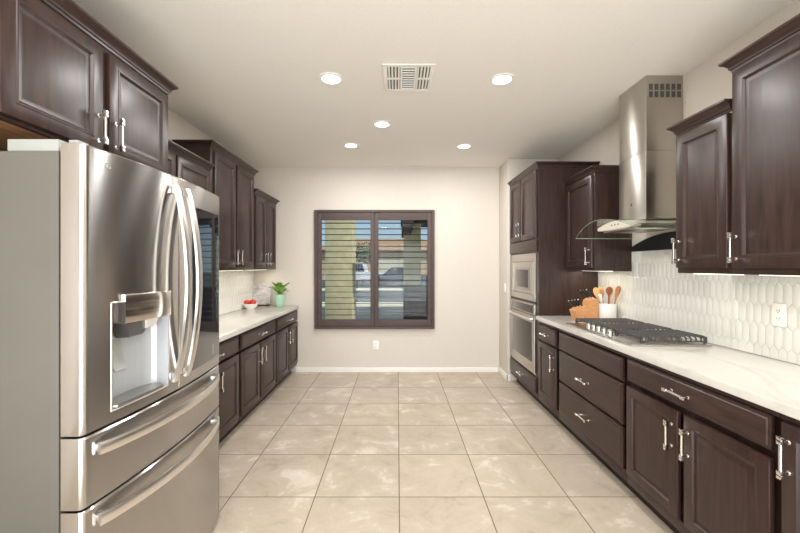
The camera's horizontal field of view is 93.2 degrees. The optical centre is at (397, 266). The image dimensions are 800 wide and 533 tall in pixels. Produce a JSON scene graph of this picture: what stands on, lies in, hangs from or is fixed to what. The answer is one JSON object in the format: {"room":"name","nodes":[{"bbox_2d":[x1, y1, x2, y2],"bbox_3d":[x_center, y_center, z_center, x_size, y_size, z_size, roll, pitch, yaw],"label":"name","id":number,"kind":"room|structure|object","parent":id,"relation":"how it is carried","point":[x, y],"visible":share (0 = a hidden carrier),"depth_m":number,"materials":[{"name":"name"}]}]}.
{"room":"kitchen","nodes":[
{"label":"kitchen","id":0,"kind":"room"},
{"bbox_2d":[168,108,253,167],"bbox_3d":[-2.000,0.041,0.844,0.140,2.759,8.768,0,0,0],"label":"wall","id":1,"kind":"structure","parent":0,"point":[179,128],"depth_m":3.40,"materials":[{"name":"paint"}]},
{"bbox_2d":[0,0,178,172],"bbox_3d":[-1.598,-0.772,1.702,0.658,0.565,1.053,0,0,0],"label":"upper cabinet","id":2,"kind":"object","parent":1,"relation":"attached to","point":[65,76],"visible":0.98,"depth_m":1.54,"materials":[{"name":"brown wood"}]},
{"bbox_2d":[168,139,214,191],"bbox_3d":[-1.743,-0.418,2.721,0.368,0.924,1.093,0,0,0],"label":"upper cabinet","id":3,"kind":"object","parent":1,"relation":"attached to","point":[183,163],"visible":0.1,"depth_m":2.91,"materials":[{"name":"brown wood"}]},
{"bbox_2d":[172,140,258,270],"bbox_3d":[-1.743,-0.521,3.771,0.368,1.128,1.082,0,0,0],"label":"upper cabinet","id":4,"kind":"object","parent":1,"relation":"attached to","point":[232,178],"visible":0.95,"depth_m":3.67,"materials":[{"name":"brown wood"}]},
{"bbox_2d":[219,270,253,314],"bbox_3d":[-1.925,0.284,3.624,0.008,0.484,2.908,0,0,0],"label":"backsplash","id":5,"kind":"structure","parent":1,"relation":"attached to","point":[235,287],"depth_m":4.46,"materials":[{"name":"white tile"}]},
{"bbox_2d":[254,189,279,269],"bbox_3d":[-1.743,-0.419,4.677,0.368,0.926,0.806,0,0,0],"label":"upper cabinet","id":6,"kind":"object","parent":1,"relation":"attached to","point":[264,204],"visible":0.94,"depth_m":4.56,"materials":[{"name":"brown wood"}]},
{"bbox_2d":[254,167,498,371],"bbox_3d":[0.035,0.041,5.158,3.930,2.759,0.140,0,0,0],"label":"wall","id":7,"kind":"structure","parent":0,"point":[464,200],"depth_m":5.09,"materials":[{"name":"paint"}]},
{"bbox_2d":[314,210,434,328],"bbox_3d":[-0.305,0.040,5.066,1.606,1.591,0.082,0,0,0],"label":"window shutter","id":8,"kind":"object","parent":7,"relation":"attached to","point":[319,215],"visible":1,"depth_m":5.05,"materials":[{"name":"brown wood"}]},
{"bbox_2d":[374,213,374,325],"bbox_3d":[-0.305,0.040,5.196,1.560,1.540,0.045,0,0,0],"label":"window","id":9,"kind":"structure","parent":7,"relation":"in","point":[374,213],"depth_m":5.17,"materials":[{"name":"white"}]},
{"bbox_2d":[373,341,378,348],"bbox_3d":[-0.287,1.057,5.084,0.072,0.118,0.008,0,0,0],"label":"wall outlet","id":10,"kind":"object","parent":7,"relation":"attached to","point":[375,343],"visible":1,"depth_m":5.08,"materials":[{"name":"white plastic"}]},
{"bbox_2d":[296,367,497,371],"bbox_3d":[-0.002,1.389,5.081,2.716,0.062,0.014,0,0,0],"label":"baseboard","id":11,"kind":"structure","parent":7,"relation":"attached to","point":[298,369],"depth_m":5.07,"materials":[{"name":"white wood"}]},
{"bbox_2d":[72,0,794,166],"bbox_3d":[0.035,-1.389,0.814,4.210,0.100,8.828,0,0,0],"label":"ceiling","id":12,"kind":"structure","parent":0,"point":[246,73],"depth_m":2.46,"materials":[{"name":"paint"}]},
{"bbox_2d":[318,72,343,84],"bbox_3d":[-0.471,-1.335,2.690,0.176,0.008,0.176,0,0,0],"label":"recessed light","id":13,"kind":"object","parent":12,"relation":"in","point":[330,78],"visible":1,"depth_m":2.68,"materials":[{"name":"white"}]},
{"bbox_2d":[343,143,358,147],"bbox_3d":[-0.510,-1.335,4.170,0.176,0.008,0.176,0,0,0],"label":"recessed light","id":14,"kind":"object","parent":12,"relation":"in","point":[347,145],"visible":1,"depth_m":4.16,"materials":[{"name":"white"}]},
{"bbox_2d":[373,120,390,127],"bbox_3d":[-0.144,-1.335,3.550,0.176,0.008,0.176,0,0,0],"label":"recessed light","id":15,"kind":"object","parent":12,"relation":"in","point":[381,123],"visible":1,"depth_m":3.54,"materials":[{"name":"white"}]},
{"bbox_2d":[382,64,435,91],"bbox_3d":[0.077,-1.333,2.678,0.350,0.011,0.385,0,0,0],"label":"ceiling vent","id":16,"kind":"object","parent":12,"relation":"in","point":[397,77],"visible":1,"depth_m":2.66,"materials":[{"name":"grey"}]},
{"bbox_2d":[456,143,471,148],"bbox_3d":[0.741,-1.335,4.200,0.176,0.008,0.176,0,0,0],"label":"recessed light","id":17,"kind":"object","parent":12,"relation":"in","point":[465,145],"visible":1,"depth_m":4.20,"materials":[{"name":"white"}]},
{"bbox_2d":[489,73,514,85],"bbox_3d":[0.748,-1.335,2.700,0.176,0.008,0.176,0,0,0],"label":"recessed light","id":18,"kind":"object","parent":12,"relation":"in","point":[501,79],"visible":1,"depth_m":2.69,"materials":[{"name":"white"}]},
{"bbox_2d":[211,372,674,532],"bbox_3d":[0.035,1.470,0.814,4.210,0.100,8.828,0,0,0],"label":"floor","id":19,"kind":"structure","parent":0,"point":[323,452],"depth_m":2.71,"materials":[{"name":"tile"}]},
{"bbox_2d":[0,139,218,532],"bbox_3d":[-1.383,0.508,1.650,1.014,1.824,0.920,0,0,0],"label":"refrigerator","id":20,"kind":"object","parent":19,"relation":"on","point":[109,262],"visible":1,"depth_m":1.26,"materials":[{"name":"metal"}]},
{"bbox_2d":[218,335,238,442],"bbox_3d":[-1.609,0.993,2.752,0.635,0.852,0.905,0,0,0],"label":"base cabinet","id":21,"kind":"object","parent":19,"relation":"on","point":[228,363],"visible":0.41,"depth_m":2.99,"materials":[{"name":"brown wood"}]},
{"bbox_2d":[219,306,298,341],"bbox_3d":[-1.627,0.546,3.623,0.603,0.040,2.926,0,0,0],"label":"countertop","id":22,"kind":"structure","parent":21,"relation":"on","point":[231,324],"depth_m":3.83,"materials":[{"name":"white stone"}]},
{"bbox_2d":[244,303,257,308],"bbox_3d":[-1.822,0.493,4.700,0.174,0.066,0.174,0,0,0],"label":"fruit bowl","id":23,"kind":"object","parent":22,"relation":"on","point":[247,306],"visible":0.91,"depth_m":4.64,"materials":[{"name":"white ceramic"}]},
{"bbox_2d":[253,283,270,305],"bbox_3d":[-1.803,0.372,5.027,0.236,0.306,0.093,0,0,0],"label":"serving board","id":24,"kind":"object","parent":22,"relation":"on","point":[261,292],"visible":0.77,"depth_m":5.03,"materials":[{"name":"grey stone"}]},
{"bbox_2d":[268,282,289,306],"bbox_3d":[-1.552,0.362,4.928,0.278,0.327,0.189,0,0,0],"label":"potted plant","id":25,"kind":"object","parent":22,"relation":"on","point":[279,298],"visible":0.99,"depth_m":4.89,"materials":[{"name":"green plant"}]},
{"bbox_2d":[229,319,275,432],"bbox_3d":[-1.609,0.993,3.686,0.635,0.852,0.958,0,0,0],"label":"base cabinet","id":26,"kind":"object","parent":19,"relation":"on","point":[256,345],"visible":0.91,"depth_m":3.58,"materials":[{"name":"brown wood"}]},
{"bbox_2d":[268,309,297,394],"bbox_3d":[-1.609,0.993,4.625,0.635,0.852,0.915,0,0,0],"label":"base cabinet","id":27,"kind":"object","parent":19,"relation":"on","point":[286,328],"visible":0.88,"depth_m":4.54,"materials":[{"name":"brown wood"}]},
{"bbox_2d":[538,321,567,429],"bbox_3d":[1.670,0.974,3.520,0.652,0.892,0.470,0,0,0],"label":"base cabinet","id":28,"kind":"object","parent":19,"relation":"on","point":[548,346],"visible":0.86,"depth_m":3.46,"materials":[{"name":"brown wood"}]},
{"bbox_2d":[507,161,599,408],"bbox_3d":[1.670,0.192,4.205,0.652,2.454,0.967,0,0,0],"label":"tall cabinet","id":29,"kind":"object","parent":19,"relation":"on","point":[538,193],"visible":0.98,"depth_m":3.76,"materials":[{"name":"brown wood"}]},
{"bbox_2d":[509,298,536,374],"bbox_3d":[1.632,0.738,4.195,0.616,0.711,0.790,0,0,0],"label":"wall oven","id":30,"kind":"object","parent":29,"relation":"in","point":[523,313],"visible":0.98,"depth_m":4.09,"materials":[{"name":"silver metal"}]},
{"bbox_2d":[511,253,536,301],"bbox_3d":[1.631,0.110,4.192,0.498,0.492,0.785,0,0,0],"label":"microwave","id":31,"kind":"object","parent":29,"relation":"in","point":[523,266],"visible":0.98,"depth_m":4.11,"materials":[{"name":"silver metal"}]},
{"bbox_2d":[559,329,639,498],"bbox_3d":[1.670,0.974,2.796,0.652,0.892,0.973,0,0,0],"label":"base cabinet","id":32,"kind":"object","parent":19,"relation":"on","point":[592,375],"visible":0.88,"depth_m":2.64,"materials":[{"name":"brown wood"}]},
{"bbox_2d":[626,355,786,532],"bbox_3d":[1.670,0.974,1.848,0.652,0.892,0.920,0,0,0],"label":"base cabinet","id":33,"kind":"object","parent":19,"relation":"on","point":[703,458],"visible":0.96,"depth_m":1.74,"materials":[{"name":"brown wood"}]},
{"bbox_2d":[776,414,799,532],"bbox_3d":[1.670,0.974,1.093,0.652,0.892,0.586,0,0,0],"label":"base cabinet","id":34,"kind":"object","parent":19,"relation":"on","point":[788,471],"visible":0.94,"depth_m":1.33,"materials":[{"name":"brown wood"}]},
{"bbox_2d":[536,316,799,419],"bbox_3d":[1.687,0.508,2.274,0.623,0.040,2.968,0,0,0],"label":"countertop","id":35,"kind":"structure","parent":34,"relation":"on","point":[770,383],"depth_m":1.84,"materials":[{"name":"white stone"}]},
{"bbox_2d":[569,297,597,319],"bbox_3d":[1.697,0.385,3.445,0.206,0.206,0.120,0,0,0],"label":"knife block","id":36,"kind":"object","parent":35,"relation":"on","point":[590,309],"visible":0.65,"depth_m":3.38,"materials":[{"name":"brown wood"}]},
{"bbox_2d":[598,302,616,317],"bbox_3d":[1.893,0.410,3.420,0.161,0.156,0.161,0,0,0],"label":"utensil crock","id":37,"kind":"object","parent":35,"relation":"on","point":[605,310],"visible":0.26,"depth_m":3.35,"materials":[{"name":"white ceramic"}]},
{"bbox_2d":[593,287,599,302],"bbox_3d":[1.839,0.333,3.461,0.082,0.284,0.028,0,0,26],"label":"wooden spatula","id":38,"kind":"object","parent":37,"relation":"in","point":[595,290],"visible":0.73,"depth_m":3.46,"materials":[{"name":"brown wood"}]},
{"bbox_2d":[598,294,602,303],"bbox_3d":[1.844,0.360,3.390,0.087,0.230,0.030,0,0,0],"label":"spatula","id":39,"kind":"object","parent":37,"relation":"in","point":[599,295],"visible":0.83,"depth_m":3.38,"materials":[{"name":"white plastic"}]},
{"bbox_2d":[599,289,603,303],"bbox_3d":[1.859,0.341,3.428,0.052,0.267,0.014,0,0,11],"label":"slotted spoon","id":40,"kind":"object","parent":37,"relation":"in","point":[601,291],"visible":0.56,"depth_m":3.42,"materials":[{"name":"brown wood"}]},
{"bbox_2d":[606,287,612,303],"bbox_3d":[1.899,0.328,3.397,0.066,0.292,0.034,0,0,0],"label":"wooden spoon","id":41,"kind":"object","parent":37,"relation":"in","point":[609,290],"visible":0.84,"depth_m":3.38,"materials":[{"name":"brown wood"}]},
{"bbox_2d":[614,286,620,303],"bbox_3d":[1.948,0.322,3.375,0.083,0.306,0.027,0,0,29],"label":"ladle","id":42,"kind":"object","parent":37,"relation":"in","point":[618,288],"visible":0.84,"depth_m":3.36,"materials":[{"name":"brown wood"}]},
{"bbox_2d":[565,318,712,345],"bbox_3d":[1.675,0.459,2.755,0.500,0.056,0.900,0,0,0],"label":"gas cooktop","id":43,"kind":"object","parent":35,"relation":"in","point":[630,332],"visible":1,"depth_m":2.55,"materials":[{"name":"silver metal"}]},
{"bbox_2d":[499,159,557,380],"bbox_3d":[1.685,0.041,4.888,0.629,2.758,0.397,0,0,0],"label":"wall","id":44,"kind":"structure","parent":0,"point":[510,168],"depth_m":4.79,"materials":[{"name":"paint"}]},
{"bbox_2d":[498,367,509,380],"bbox_3d":[1.378,1.381,4.875,0.044,0.078,0.397,0,0,0],"label":"baseboard","id":45,"kind":"structure","parent":44,"relation":"attached to","point":[505,376],"depth_m":4.79,"materials":[{"name":"white wood"}]},
{"bbox_2d":[558,0,799,361],"bbox_3d":[2.070,0.041,0.844,0.140,2.759,8.768,0,0,0],"label":"wall","id":46,"kind":"structure","parent":0,"point":[706,84],"depth_m":2.49,"materials":[{"name":"paint"}]},
{"bbox_2d":[562,165,631,271],"bbox_3d":[1.808,-0.404,3.467,0.378,0.896,0.580,0,0,0],"label":"upper cabinet","id":47,"kind":"object","parent":46,"relation":"attached to","point":[592,193],"visible":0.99,"depth_m":3.22,"materials":[{"name":"brown wood"}]},
{"bbox_2d":[576,75,682,251],"bbox_3d":[1.739,-0.731,2.741,0.520,1.212,0.946,0,0,0],"label":"range hood","id":48,"kind":"object","parent":46,"relation":"attached to","point":[647,165],"visible":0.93,"depth_m":2.64,"materials":[{"name":"silver metal"}]},
{"bbox_2d":[598,220,675,232],"bbox_3d":[1.793,-0.299,2.760,0.390,0.073,0.520,0,0,0],"label":"hood","id":49,"kind":"object","parent":48,"relation":"attached to","point":[615,226],"depth_m":2.66,"materials":[{"name":"silver metal"}]},
{"bbox_2d":[598,249,799,364],"bbox_3d":[1.995,0.181,2.303,0.008,0.612,2.905,0,0,0],"label":"backsplash","id":50,"kind":"structure","parent":46,"relation":"attached to","point":[732,311],"depth_m":2.39,"materials":[{"name":"white tile"}]},
{"bbox_2d":[772,303,785,326],"bbox_3d":[1.986,0.252,1.968,0.008,0.118,0.072,0,0,0],"label":"wall outlet","id":51,"kind":"object","parent":50,"relation":"attached to","point":[778,310],"visible":1,"depth_m":1.96,"materials":[{"name":"white plastic"}]},
{"bbox_2d":[775,308,780,313],"bbox_3d":[1.983,0.232,1.968,0.002,0.028,0.032,0,0,0],"label":"receptacle","id":52,"kind":"object","parent":51,"relation":"attached to","point":[777,310],"depth_m":1.97,"materials":[{"name":"grey plastic"}]},
{"bbox_2d":[775,316,780,321],"bbox_3d":[1.983,0.272,1.968,0.002,0.028,0.032,0,0,0],"label":"receptacle","id":53,"kind":"object","parent":51,"relation":"attached to","point":[777,318],"depth_m":1.97,"materials":[{"name":"grey plastic"}]},
{"bbox_2d":[666,99,741,274],"bbox_3d":[1.808,-0.399,2.099,0.378,0.886,0.410,0,0,0],"label":"upper cabinet","id":54,"kind":"object","parent":46,"relation":"attached to","point":[704,138],"visible":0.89,"depth_m":2.05,"materials":[{"name":"brown wood"}]},
{"bbox_2d":[718,13,799,275],"bbox_3d":[1.808,-0.494,1.611,0.378,1.076,0.642,0,0,0],"label":"upper cabinet","id":55,"kind":"object","parent":46,"relation":"attached to","point":[765,234],"visible":1,"depth_m":1.70,"materials":[{"name":"brown wood"}]},
{"label":"outside","id":56,"kind":"structure","parent":0,"visible":0},
{"bbox_2d":[322,281,426,318],"bbox_3d":[0.000,1.620,57.650,120.000,0.100,104.700,0,0,0],"label":"ground","id":57,"kind":"structure","parent":56,"point":[360,314],"depth_m":17.45,"materials":[{"name":"concrete"}]},
{"bbox_2d":[325,220,355,318],"bbox_3d":[-1.085,-0.205,7.300,0.630,3.549,0.720,0,0,0],"label":"pillar","id":58,"kind":"structure","parent":57,"relation":"on","point":[332,271],"depth_m":7.00,"materials":[{"name":"beige paint"}]},
{"bbox_2d":[324,264,384,278],"bbox_3d":[-3.600,0.619,33.500,5.400,1.900,1.940,0,0,0],"label":"pickup truck","id":59,"kind":"object","parent":57,"relation":"on","point":[362,272],"visible":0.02,"depth_m":32.55,"materials":[{"name":"white paint"}]},
{"bbox_2d":[322,302,402,306],"bbox_3d":[-4.000,1.534,15.300,10.000,0.069,1.400,0,0,0],"label":"curb","id":60,"kind":"object","parent":57,"relation":"on","point":[323,305],"depth_m":14.76,"materials":[{"name":"beige"}]},
{"bbox_2d":[322,288,402,290],"bbox_3d":[0.000,1.524,24.900,80.000,0.089,1.400,0,0,0],"label":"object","id":61,"kind":"structure","parent":57,"relation":"on","point":[323,289],"depth_m":24.32,"materials":[{"name":"beige"}]},
{"bbox_2d":[356,241,369,282],"bbox_3d":[-3.147,-0.437,36.480,2.311,4.022,2.289,0,0,0],"label":"street tree","id":62,"kind":"object","parent":57,"relation":"on","point":[362,254],"visible":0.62,"depth_m":36.33,"materials":[{"name":"green plant"}]},
{"bbox_2d":[322,239,426,279],"bbox_3d":[-1.500,-0.956,48.000,16.200,5.048,9.200,0,0,0],"label":"neighbor house","id":63,"kind":"structure","parent":57,"relation":"on","point":[381,267],"depth_m":44.00,"materials":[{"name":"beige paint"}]},
{"bbox_2d":[378,267,426,285],"bbox_3d":[0.150,0.819,30.000,4.400,1.500,1.840,0,0,0],"label":"parked car","id":64,"kind":"object","parent":57,"relation":"on","point":[394,273],"visible":0.47,"depth_m":29.10,"materials":[{"name":"grey paint"}]},
{"bbox_2d":[404,224,420,284],"bbox_3d":[0.320,0.325,8.250,0.360,2.489,0.500,0,0,0],"label":"pillar","id":65,"kind":"structure","parent":57,"relation":"on","point":[411,271],"depth_m":8.00,"materials":[{"name":"beige paint"}]},
{"bbox_2d":[401,220,426,237],"bbox_3d":[2.290,-0.880,7.750,4.420,0.400,2.500,0,0,0],"label":"porch roof","id":66,"kind":"structure","parent":65,"relation":"on","point":[403,231],"depth_m":7.34,"materials":[{"name":"grey"}]},
{"bbox_2d":[401,285,426,318],"bbox_3d":[1.790,0.980,7.610,3.420,1.179,0.300,0,0,0],"label":"wall","id":67,"kind":"structure","parent":57,"relation":"on","point":[407,291],"depth_m":7.50,"materials":[{"name":"grey paint"}]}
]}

